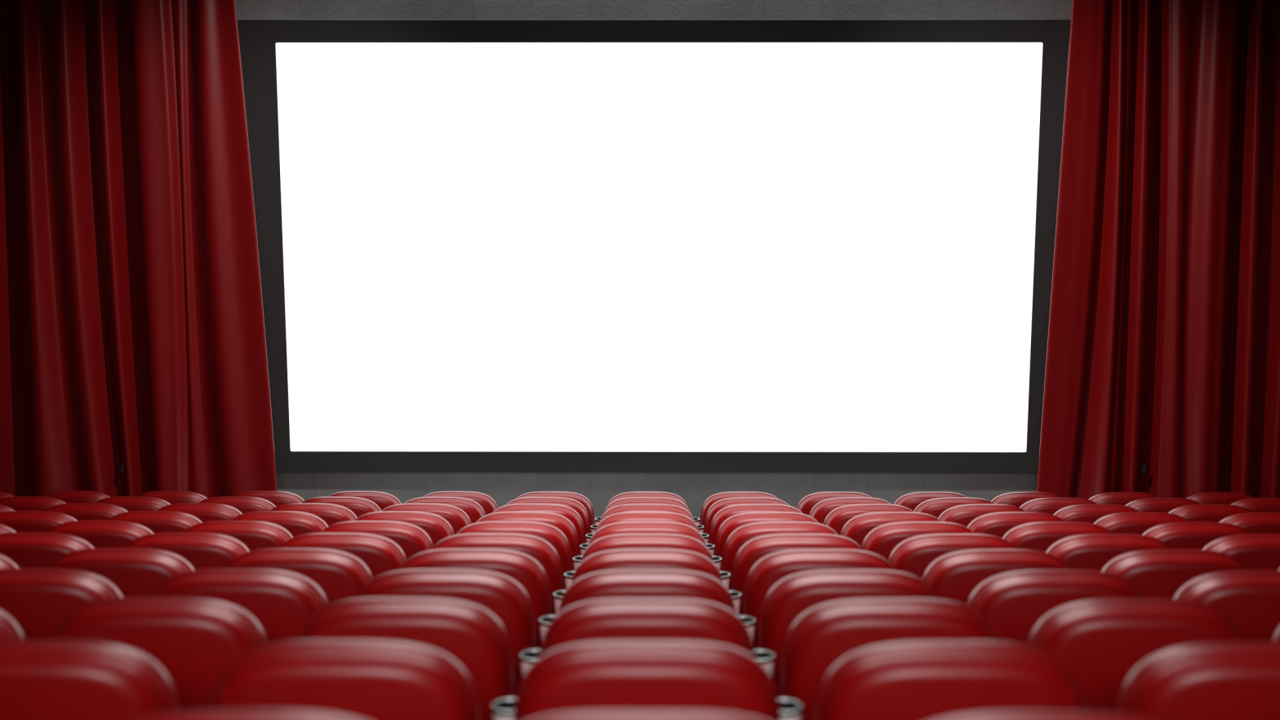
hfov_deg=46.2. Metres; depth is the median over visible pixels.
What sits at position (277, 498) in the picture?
chair
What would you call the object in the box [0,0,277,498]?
stage curtain
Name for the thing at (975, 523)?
backrest cushion
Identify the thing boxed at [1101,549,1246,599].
chair
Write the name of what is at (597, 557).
backrest cushion
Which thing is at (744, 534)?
chair
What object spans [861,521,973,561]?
chair
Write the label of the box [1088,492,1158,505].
chair
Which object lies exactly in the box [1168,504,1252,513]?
backrest cushion
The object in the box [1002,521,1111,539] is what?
backrest cushion
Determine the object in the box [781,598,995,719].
chair
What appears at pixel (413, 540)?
chair
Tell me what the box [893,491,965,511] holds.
chair
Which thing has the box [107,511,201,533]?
chair
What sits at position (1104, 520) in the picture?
backrest cushion
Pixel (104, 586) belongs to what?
backrest cushion
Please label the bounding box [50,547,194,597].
chair
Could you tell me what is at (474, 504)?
backrest cushion
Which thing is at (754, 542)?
backrest cushion
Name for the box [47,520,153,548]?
chair
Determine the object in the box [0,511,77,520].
backrest cushion
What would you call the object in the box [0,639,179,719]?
chair
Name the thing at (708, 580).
backrest cushion
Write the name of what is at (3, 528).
chair
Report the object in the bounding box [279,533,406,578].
chair
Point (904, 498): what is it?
backrest cushion
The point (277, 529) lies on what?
backrest cushion
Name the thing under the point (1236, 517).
backrest cushion
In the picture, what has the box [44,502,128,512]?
backrest cushion
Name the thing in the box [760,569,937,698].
chair
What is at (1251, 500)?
backrest cushion
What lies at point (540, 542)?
backrest cushion
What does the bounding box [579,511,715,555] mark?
chair
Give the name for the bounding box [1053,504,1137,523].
chair
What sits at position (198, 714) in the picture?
chair
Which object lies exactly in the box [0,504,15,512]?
chair
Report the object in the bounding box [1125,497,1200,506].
backrest cushion
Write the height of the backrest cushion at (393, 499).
0.580 m
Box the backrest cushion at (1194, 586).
[1173,569,1279,599]
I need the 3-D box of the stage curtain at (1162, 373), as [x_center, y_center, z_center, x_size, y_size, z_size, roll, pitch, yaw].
[4.626,-1.245,11.341,3.175,5.584,0.307,0,9,0]
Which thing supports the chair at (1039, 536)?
on the floor
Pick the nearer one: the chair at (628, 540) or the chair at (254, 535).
the chair at (628, 540)
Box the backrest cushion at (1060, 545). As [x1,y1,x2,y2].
[1045,533,1170,553]
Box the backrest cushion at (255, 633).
[56,596,267,644]
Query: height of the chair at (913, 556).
0.980 m
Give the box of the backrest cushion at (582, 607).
[540,597,754,657]
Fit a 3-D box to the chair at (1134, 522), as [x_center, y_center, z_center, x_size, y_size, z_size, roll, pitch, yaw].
[2.557,1.213,7.769,0.630,0.980,0.605,0,9,0]
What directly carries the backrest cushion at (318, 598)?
on the chair at (282, 602)
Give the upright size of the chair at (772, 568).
0.980 m
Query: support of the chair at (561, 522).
on the floor
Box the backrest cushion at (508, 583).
[358,568,534,649]
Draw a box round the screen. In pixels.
[237,19,1071,472]
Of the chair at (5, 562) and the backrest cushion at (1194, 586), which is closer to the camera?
the backrest cushion at (1194, 586)
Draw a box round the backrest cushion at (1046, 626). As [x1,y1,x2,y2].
[1027,598,1239,646]
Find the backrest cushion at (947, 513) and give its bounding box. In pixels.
[937,504,1025,519]
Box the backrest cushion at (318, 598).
[154,568,328,606]
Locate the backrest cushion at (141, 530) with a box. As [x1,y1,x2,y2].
[47,520,153,534]
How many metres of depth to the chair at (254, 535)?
6.70 m
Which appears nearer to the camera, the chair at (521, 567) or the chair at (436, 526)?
the chair at (521, 567)
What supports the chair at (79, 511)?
on the floor
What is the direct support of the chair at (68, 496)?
on the floor
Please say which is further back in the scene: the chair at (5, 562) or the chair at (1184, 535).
the chair at (1184, 535)
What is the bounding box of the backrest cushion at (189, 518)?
[107,511,201,523]
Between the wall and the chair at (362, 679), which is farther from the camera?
the wall
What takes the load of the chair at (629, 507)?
on the floor
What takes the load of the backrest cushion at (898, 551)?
on the chair at (913, 556)
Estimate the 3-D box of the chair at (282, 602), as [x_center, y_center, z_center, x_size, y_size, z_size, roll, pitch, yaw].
[-1.257,1.083,4.811,0.630,0.980,0.605,0,9,0]
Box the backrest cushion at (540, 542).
[431,533,562,590]
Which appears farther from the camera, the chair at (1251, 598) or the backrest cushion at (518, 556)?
the backrest cushion at (518, 556)
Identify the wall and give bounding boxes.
[235,0,1071,524]
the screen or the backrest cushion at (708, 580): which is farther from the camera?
the screen
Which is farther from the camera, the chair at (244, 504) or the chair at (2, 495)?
the chair at (2, 495)
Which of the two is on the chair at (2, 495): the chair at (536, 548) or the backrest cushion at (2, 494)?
the backrest cushion at (2, 494)
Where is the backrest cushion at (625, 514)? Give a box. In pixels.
[594,511,700,533]
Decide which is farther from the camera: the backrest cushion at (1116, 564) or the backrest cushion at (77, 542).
the backrest cushion at (77, 542)
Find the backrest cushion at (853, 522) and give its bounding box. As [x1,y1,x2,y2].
[840,511,940,536]
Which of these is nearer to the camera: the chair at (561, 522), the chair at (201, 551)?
the chair at (201, 551)
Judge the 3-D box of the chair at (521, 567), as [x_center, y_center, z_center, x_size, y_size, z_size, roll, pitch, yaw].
[-0.633,1.115,5.552,0.630,0.980,0.605,0,9,0]
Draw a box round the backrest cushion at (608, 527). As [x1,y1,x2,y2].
[588,521,706,546]
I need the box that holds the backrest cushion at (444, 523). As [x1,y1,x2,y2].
[354,511,454,535]
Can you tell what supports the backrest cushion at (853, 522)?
on the chair at (856, 529)
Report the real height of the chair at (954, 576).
0.980 m
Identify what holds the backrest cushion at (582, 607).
on the chair at (670, 619)
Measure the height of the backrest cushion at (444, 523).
0.580 m
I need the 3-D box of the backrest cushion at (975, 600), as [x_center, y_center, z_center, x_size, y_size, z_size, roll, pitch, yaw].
[1.262,0.916,4.587,0.551,0.580,0.099,0,9,0]
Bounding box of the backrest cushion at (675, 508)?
[599,503,695,523]
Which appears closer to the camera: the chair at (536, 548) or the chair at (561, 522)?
the chair at (536, 548)
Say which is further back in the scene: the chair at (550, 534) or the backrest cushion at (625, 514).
the backrest cushion at (625, 514)
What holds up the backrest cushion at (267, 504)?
on the chair at (244, 504)
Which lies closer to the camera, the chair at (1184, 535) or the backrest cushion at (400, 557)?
the backrest cushion at (400, 557)
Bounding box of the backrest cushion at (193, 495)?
[138,490,207,499]
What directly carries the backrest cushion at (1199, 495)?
on the chair at (1205, 498)
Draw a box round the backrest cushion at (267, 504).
[199,496,275,507]
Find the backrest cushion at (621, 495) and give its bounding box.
[607,491,687,506]
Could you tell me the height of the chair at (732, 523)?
0.980 m
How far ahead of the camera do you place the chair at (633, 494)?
9.71 m
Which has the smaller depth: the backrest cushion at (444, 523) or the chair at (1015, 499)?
the backrest cushion at (444, 523)
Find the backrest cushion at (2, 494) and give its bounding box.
[0,491,14,496]
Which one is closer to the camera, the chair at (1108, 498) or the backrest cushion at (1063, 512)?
the backrest cushion at (1063, 512)
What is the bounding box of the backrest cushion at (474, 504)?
[404,497,485,515]
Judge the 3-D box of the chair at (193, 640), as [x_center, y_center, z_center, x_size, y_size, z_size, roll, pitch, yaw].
[-1.260,1.052,4.067,0.630,0.980,0.605,0,9,0]
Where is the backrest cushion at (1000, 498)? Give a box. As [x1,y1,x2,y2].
[991,492,1062,502]
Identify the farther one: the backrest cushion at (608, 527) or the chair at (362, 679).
the backrest cushion at (608, 527)
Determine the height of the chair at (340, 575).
0.980 m
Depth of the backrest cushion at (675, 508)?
8.22 m
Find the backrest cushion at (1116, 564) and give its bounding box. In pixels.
[1101,549,1246,572]
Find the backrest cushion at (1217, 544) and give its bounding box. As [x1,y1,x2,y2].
[1202,533,1279,550]
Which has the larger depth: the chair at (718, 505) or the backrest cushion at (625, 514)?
the chair at (718, 505)
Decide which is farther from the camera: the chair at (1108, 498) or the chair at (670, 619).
the chair at (1108, 498)
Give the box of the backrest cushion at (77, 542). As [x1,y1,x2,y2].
[0,532,94,548]
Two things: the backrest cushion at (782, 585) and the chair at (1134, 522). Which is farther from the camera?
the chair at (1134, 522)
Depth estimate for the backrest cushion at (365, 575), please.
5.26 m
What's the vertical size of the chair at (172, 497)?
0.980 m
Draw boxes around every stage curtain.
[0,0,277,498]
[1036,0,1279,499]
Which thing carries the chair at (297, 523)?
on the floor
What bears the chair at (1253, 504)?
on the floor
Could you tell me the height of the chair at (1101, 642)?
0.980 m
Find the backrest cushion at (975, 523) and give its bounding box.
[967,511,1064,528]
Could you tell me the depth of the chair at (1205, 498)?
9.66 m
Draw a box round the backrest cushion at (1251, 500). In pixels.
[1230,497,1279,505]
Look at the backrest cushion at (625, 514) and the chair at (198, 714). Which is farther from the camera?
the backrest cushion at (625, 514)
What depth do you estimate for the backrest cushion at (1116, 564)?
5.24 m
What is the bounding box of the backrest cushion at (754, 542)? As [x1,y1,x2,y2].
[732,533,862,591]
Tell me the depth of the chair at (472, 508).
8.95 m
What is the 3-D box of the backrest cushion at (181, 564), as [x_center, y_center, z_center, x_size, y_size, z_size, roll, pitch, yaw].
[-1.834,0.945,5.346,0.551,0.580,0.099,0,9,0]
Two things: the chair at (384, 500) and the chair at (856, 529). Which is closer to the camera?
the chair at (856, 529)
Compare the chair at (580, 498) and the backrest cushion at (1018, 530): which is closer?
the backrest cushion at (1018, 530)
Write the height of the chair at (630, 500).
0.980 m
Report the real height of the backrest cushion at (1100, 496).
0.580 m
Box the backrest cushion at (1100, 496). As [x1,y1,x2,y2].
[1088,492,1158,500]
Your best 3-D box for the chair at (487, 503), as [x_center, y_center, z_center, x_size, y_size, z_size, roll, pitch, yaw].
[-1.231,1.305,10.019,0.630,0.980,0.605,0,9,0]
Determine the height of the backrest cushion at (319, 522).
0.580 m
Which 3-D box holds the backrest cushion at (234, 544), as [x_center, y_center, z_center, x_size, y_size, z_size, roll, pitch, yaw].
[-1.831,0.977,6.090,0.551,0.580,0.099,0,9,0]
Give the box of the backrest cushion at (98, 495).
[43,490,110,497]
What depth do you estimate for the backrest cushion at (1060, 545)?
5.98 m
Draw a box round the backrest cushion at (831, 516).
[823,503,912,524]
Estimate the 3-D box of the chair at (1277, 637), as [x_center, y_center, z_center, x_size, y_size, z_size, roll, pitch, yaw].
[1.919,1.054,4.052,0.630,0.980,0.605,0,9,0]
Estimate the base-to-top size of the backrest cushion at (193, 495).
0.580 m
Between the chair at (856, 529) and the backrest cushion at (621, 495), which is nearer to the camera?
the chair at (856, 529)
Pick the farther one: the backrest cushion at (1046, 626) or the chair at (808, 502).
the chair at (808, 502)
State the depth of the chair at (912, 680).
2.97 m
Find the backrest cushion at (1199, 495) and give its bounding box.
[1185,492,1253,498]
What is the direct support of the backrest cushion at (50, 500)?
on the chair at (16, 503)
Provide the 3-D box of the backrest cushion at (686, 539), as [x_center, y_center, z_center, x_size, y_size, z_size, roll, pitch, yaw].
[0.029,0.978,6.081,0.551,0.580,0.099,0,9,0]
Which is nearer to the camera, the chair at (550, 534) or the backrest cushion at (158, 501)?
the chair at (550, 534)
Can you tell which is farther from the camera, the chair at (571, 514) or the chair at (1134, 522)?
the chair at (571, 514)
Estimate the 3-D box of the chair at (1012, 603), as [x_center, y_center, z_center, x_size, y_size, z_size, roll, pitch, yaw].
[1.302,1.085,4.799,0.630,0.980,0.605,0,9,0]
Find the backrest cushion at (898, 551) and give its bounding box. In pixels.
[888,533,1016,564]
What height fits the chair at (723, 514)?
0.980 m
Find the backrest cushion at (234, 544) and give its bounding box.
[125,533,248,552]
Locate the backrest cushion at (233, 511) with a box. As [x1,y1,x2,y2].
[157,502,242,515]
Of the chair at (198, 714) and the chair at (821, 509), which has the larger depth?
the chair at (821, 509)
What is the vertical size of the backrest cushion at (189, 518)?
0.580 m
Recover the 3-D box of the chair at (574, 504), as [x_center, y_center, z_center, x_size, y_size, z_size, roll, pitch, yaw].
[-0.615,1.274,9.272,0.630,0.980,0.605,0,9,0]
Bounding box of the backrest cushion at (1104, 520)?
[1093,511,1188,524]
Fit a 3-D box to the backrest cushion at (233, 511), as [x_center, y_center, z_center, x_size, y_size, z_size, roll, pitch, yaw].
[-2.440,1.071,8.325,0.551,0.580,0.099,0,9,0]
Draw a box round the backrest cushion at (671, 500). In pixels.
[603,497,691,514]
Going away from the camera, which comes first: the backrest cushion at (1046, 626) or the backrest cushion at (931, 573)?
the backrest cushion at (1046, 626)
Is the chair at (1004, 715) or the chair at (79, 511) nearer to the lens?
the chair at (1004, 715)
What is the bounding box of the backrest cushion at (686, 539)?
[581,533,713,562]
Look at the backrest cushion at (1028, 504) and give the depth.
8.95 m
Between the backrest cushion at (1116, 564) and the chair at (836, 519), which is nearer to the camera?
the backrest cushion at (1116, 564)
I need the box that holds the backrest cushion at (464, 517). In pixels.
[381,503,471,524]
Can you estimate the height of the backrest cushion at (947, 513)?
0.580 m
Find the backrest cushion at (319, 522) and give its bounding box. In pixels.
[231,511,328,528]
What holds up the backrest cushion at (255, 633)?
on the chair at (193, 640)
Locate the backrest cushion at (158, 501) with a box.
[96,496,170,505]
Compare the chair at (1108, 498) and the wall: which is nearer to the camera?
the chair at (1108, 498)
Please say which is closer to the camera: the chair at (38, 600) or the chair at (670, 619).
the chair at (670, 619)
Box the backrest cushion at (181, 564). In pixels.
[50,547,194,570]
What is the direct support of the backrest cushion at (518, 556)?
on the chair at (521, 567)
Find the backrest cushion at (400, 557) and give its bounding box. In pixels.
[279,533,406,563]
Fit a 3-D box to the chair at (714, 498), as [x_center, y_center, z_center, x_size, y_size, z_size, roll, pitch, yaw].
[0.708,1.306,10.010,0.630,0.980,0.605,0,9,0]
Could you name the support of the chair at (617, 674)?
on the floor
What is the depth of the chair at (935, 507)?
8.93 m
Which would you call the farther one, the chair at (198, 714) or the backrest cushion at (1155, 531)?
the backrest cushion at (1155, 531)
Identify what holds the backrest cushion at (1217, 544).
on the chair at (1254, 551)
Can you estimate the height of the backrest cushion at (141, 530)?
0.580 m
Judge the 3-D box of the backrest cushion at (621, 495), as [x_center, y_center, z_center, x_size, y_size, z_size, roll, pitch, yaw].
[0.048,1.136,9.801,0.551,0.580,0.099,0,9,0]
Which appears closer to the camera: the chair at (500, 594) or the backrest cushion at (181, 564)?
the chair at (500, 594)
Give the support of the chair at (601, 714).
on the floor
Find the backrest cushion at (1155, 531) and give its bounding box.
[1142,521,1249,535]
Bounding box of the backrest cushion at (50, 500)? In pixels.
[0,496,66,503]
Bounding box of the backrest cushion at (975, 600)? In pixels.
[966,569,1141,607]
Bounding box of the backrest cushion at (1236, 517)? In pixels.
[1218,512,1279,522]
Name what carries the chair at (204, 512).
on the floor
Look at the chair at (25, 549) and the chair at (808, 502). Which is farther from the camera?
the chair at (808, 502)
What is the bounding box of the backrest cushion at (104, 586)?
[0,568,123,597]
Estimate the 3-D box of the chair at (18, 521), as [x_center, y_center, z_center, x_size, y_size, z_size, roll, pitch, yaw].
[-3.102,1.208,7.796,0.630,0.980,0.605,0,9,0]
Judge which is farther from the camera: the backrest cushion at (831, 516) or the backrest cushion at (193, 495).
the backrest cushion at (193, 495)
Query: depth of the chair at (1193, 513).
8.17 m
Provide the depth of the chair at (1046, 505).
8.92 m
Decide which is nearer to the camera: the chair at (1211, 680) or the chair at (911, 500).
the chair at (1211, 680)
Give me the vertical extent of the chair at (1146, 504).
0.980 m
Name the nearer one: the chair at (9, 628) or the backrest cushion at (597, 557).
the chair at (9, 628)
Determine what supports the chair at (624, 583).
on the floor
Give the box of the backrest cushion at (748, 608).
[743,548,894,616]
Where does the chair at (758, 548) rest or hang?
on the floor
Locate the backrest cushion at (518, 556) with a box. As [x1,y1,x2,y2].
[400,548,550,615]
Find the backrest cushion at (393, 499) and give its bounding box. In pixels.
[328,491,400,504]
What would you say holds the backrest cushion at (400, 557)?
on the chair at (381, 555)
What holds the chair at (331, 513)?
on the floor
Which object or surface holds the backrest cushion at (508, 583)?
on the chair at (500, 594)
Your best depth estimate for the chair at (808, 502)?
9.68 m
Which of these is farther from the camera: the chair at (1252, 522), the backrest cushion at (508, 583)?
the chair at (1252, 522)
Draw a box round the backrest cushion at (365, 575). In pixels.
[225,548,373,581]
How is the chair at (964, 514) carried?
on the floor
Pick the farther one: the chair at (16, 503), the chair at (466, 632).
the chair at (16, 503)
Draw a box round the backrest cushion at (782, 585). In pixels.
[760,569,937,649]
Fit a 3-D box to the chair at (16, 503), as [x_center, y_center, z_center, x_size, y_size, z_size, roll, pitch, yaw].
[-3.715,1.271,9.287,0.630,0.980,0.605,0,9,0]
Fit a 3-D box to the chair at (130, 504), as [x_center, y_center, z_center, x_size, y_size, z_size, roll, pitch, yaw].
[-3.095,1.272,9.284,0.630,0.980,0.605,0,9,0]
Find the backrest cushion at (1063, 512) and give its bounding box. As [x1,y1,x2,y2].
[1053,504,1137,515]
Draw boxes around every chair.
[0,491,14,498]
[0,496,66,511]
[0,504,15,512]
[0,511,77,532]
[0,523,16,533]
[0,532,94,568]
[0,554,18,568]
[0,568,123,639]
[0,609,24,639]
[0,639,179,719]
[43,490,110,502]
[44,502,128,520]
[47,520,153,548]
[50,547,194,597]
[55,596,267,710]
[96,496,170,511]
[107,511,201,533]
[125,533,248,569]
[127,709,362,719]
[138,490,207,504]
[154,568,328,643]
[157,502,242,522]
[183,520,293,551]
[199,496,275,513]
[212,640,479,719]
[225,548,373,604]
[231,511,328,537]
[234,490,304,506]
[269,502,357,526]
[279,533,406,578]
[298,597,513,719]
[302,496,381,517]
[320,520,433,560]
[328,491,400,511]
[354,511,454,546]
[358,568,534,697]
[381,503,471,535]
[400,548,550,649]
[404,497,485,524]
[423,491,497,515]
[431,533,562,615]
[456,520,571,590]
[475,511,578,571]
[491,640,803,719]
[492,503,585,555]
[505,497,590,543]
[516,491,594,533]
[519,597,775,678]
[530,710,761,719]
[538,568,755,644]
[552,548,741,616]
[564,533,730,591]
[573,521,721,571]
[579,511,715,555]
[585,503,709,543]
[590,497,704,533]
[594,491,699,524]
[700,491,778,533]
[704,497,789,543]
[709,503,802,555]
[715,511,818,571]
[723,521,838,591]
[732,533,862,616]
[743,548,894,649]
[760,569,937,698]
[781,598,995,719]
[796,491,871,515]
[808,497,890,524]
[814,640,1083,719]
[823,503,912,535]
[840,511,940,547]
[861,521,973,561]
[888,533,1016,579]
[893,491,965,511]
[913,497,994,518]
[921,549,1070,605]
[936,711,1163,719]
[937,504,1025,527]
[966,569,1141,644]
[967,511,1064,537]
[991,492,1062,507]
[1002,521,1111,551]
[1019,497,1097,514]
[1027,598,1241,711]
[1045,533,1170,571]
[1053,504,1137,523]
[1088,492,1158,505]
[1093,511,1188,534]
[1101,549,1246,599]
[1115,641,1279,719]
[1125,497,1200,512]
[1142,521,1249,549]
[1168,504,1252,522]
[1173,569,1279,641]
[1185,492,1253,504]
[1202,533,1279,569]
[1218,512,1279,533]
[1230,497,1279,512]
[1271,626,1279,641]
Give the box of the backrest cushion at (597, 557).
[571,548,723,583]
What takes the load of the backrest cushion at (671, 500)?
on the chair at (630, 500)
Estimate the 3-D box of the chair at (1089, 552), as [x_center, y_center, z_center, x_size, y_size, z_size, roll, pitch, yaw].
[1.930,1.149,6.284,0.630,0.980,0.605,0,9,0]
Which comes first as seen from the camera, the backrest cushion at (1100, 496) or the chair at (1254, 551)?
the chair at (1254, 551)
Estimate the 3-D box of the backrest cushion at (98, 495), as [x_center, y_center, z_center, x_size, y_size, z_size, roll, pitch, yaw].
[-3.672,1.133,9.819,0.551,0.580,0.099,0,9,0]
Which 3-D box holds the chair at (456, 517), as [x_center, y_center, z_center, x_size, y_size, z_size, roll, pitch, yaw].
[-1.238,1.242,8.531,0.630,0.980,0.605,0,9,0]
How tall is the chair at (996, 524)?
0.980 m
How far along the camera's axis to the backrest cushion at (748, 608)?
5.25 m
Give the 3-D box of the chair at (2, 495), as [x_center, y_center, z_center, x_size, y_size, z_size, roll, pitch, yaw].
[-4.331,1.302,10.035,0.630,0.980,0.605,0,9,0]
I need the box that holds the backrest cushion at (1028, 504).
[1019,497,1097,508]
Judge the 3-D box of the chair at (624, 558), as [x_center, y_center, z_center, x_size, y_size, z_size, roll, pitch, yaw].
[0.027,1.116,5.549,0.710,0.980,0.605,0,9,0]
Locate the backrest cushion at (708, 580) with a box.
[558,568,736,613]
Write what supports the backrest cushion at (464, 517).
on the chair at (456, 517)
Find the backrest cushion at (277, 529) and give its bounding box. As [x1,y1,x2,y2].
[183,520,293,538]
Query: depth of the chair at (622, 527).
6.72 m
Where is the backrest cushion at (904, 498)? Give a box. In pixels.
[893,491,965,504]
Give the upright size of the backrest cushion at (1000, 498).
0.580 m
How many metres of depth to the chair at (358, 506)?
8.95 m
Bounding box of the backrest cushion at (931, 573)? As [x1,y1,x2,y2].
[921,549,1070,582]

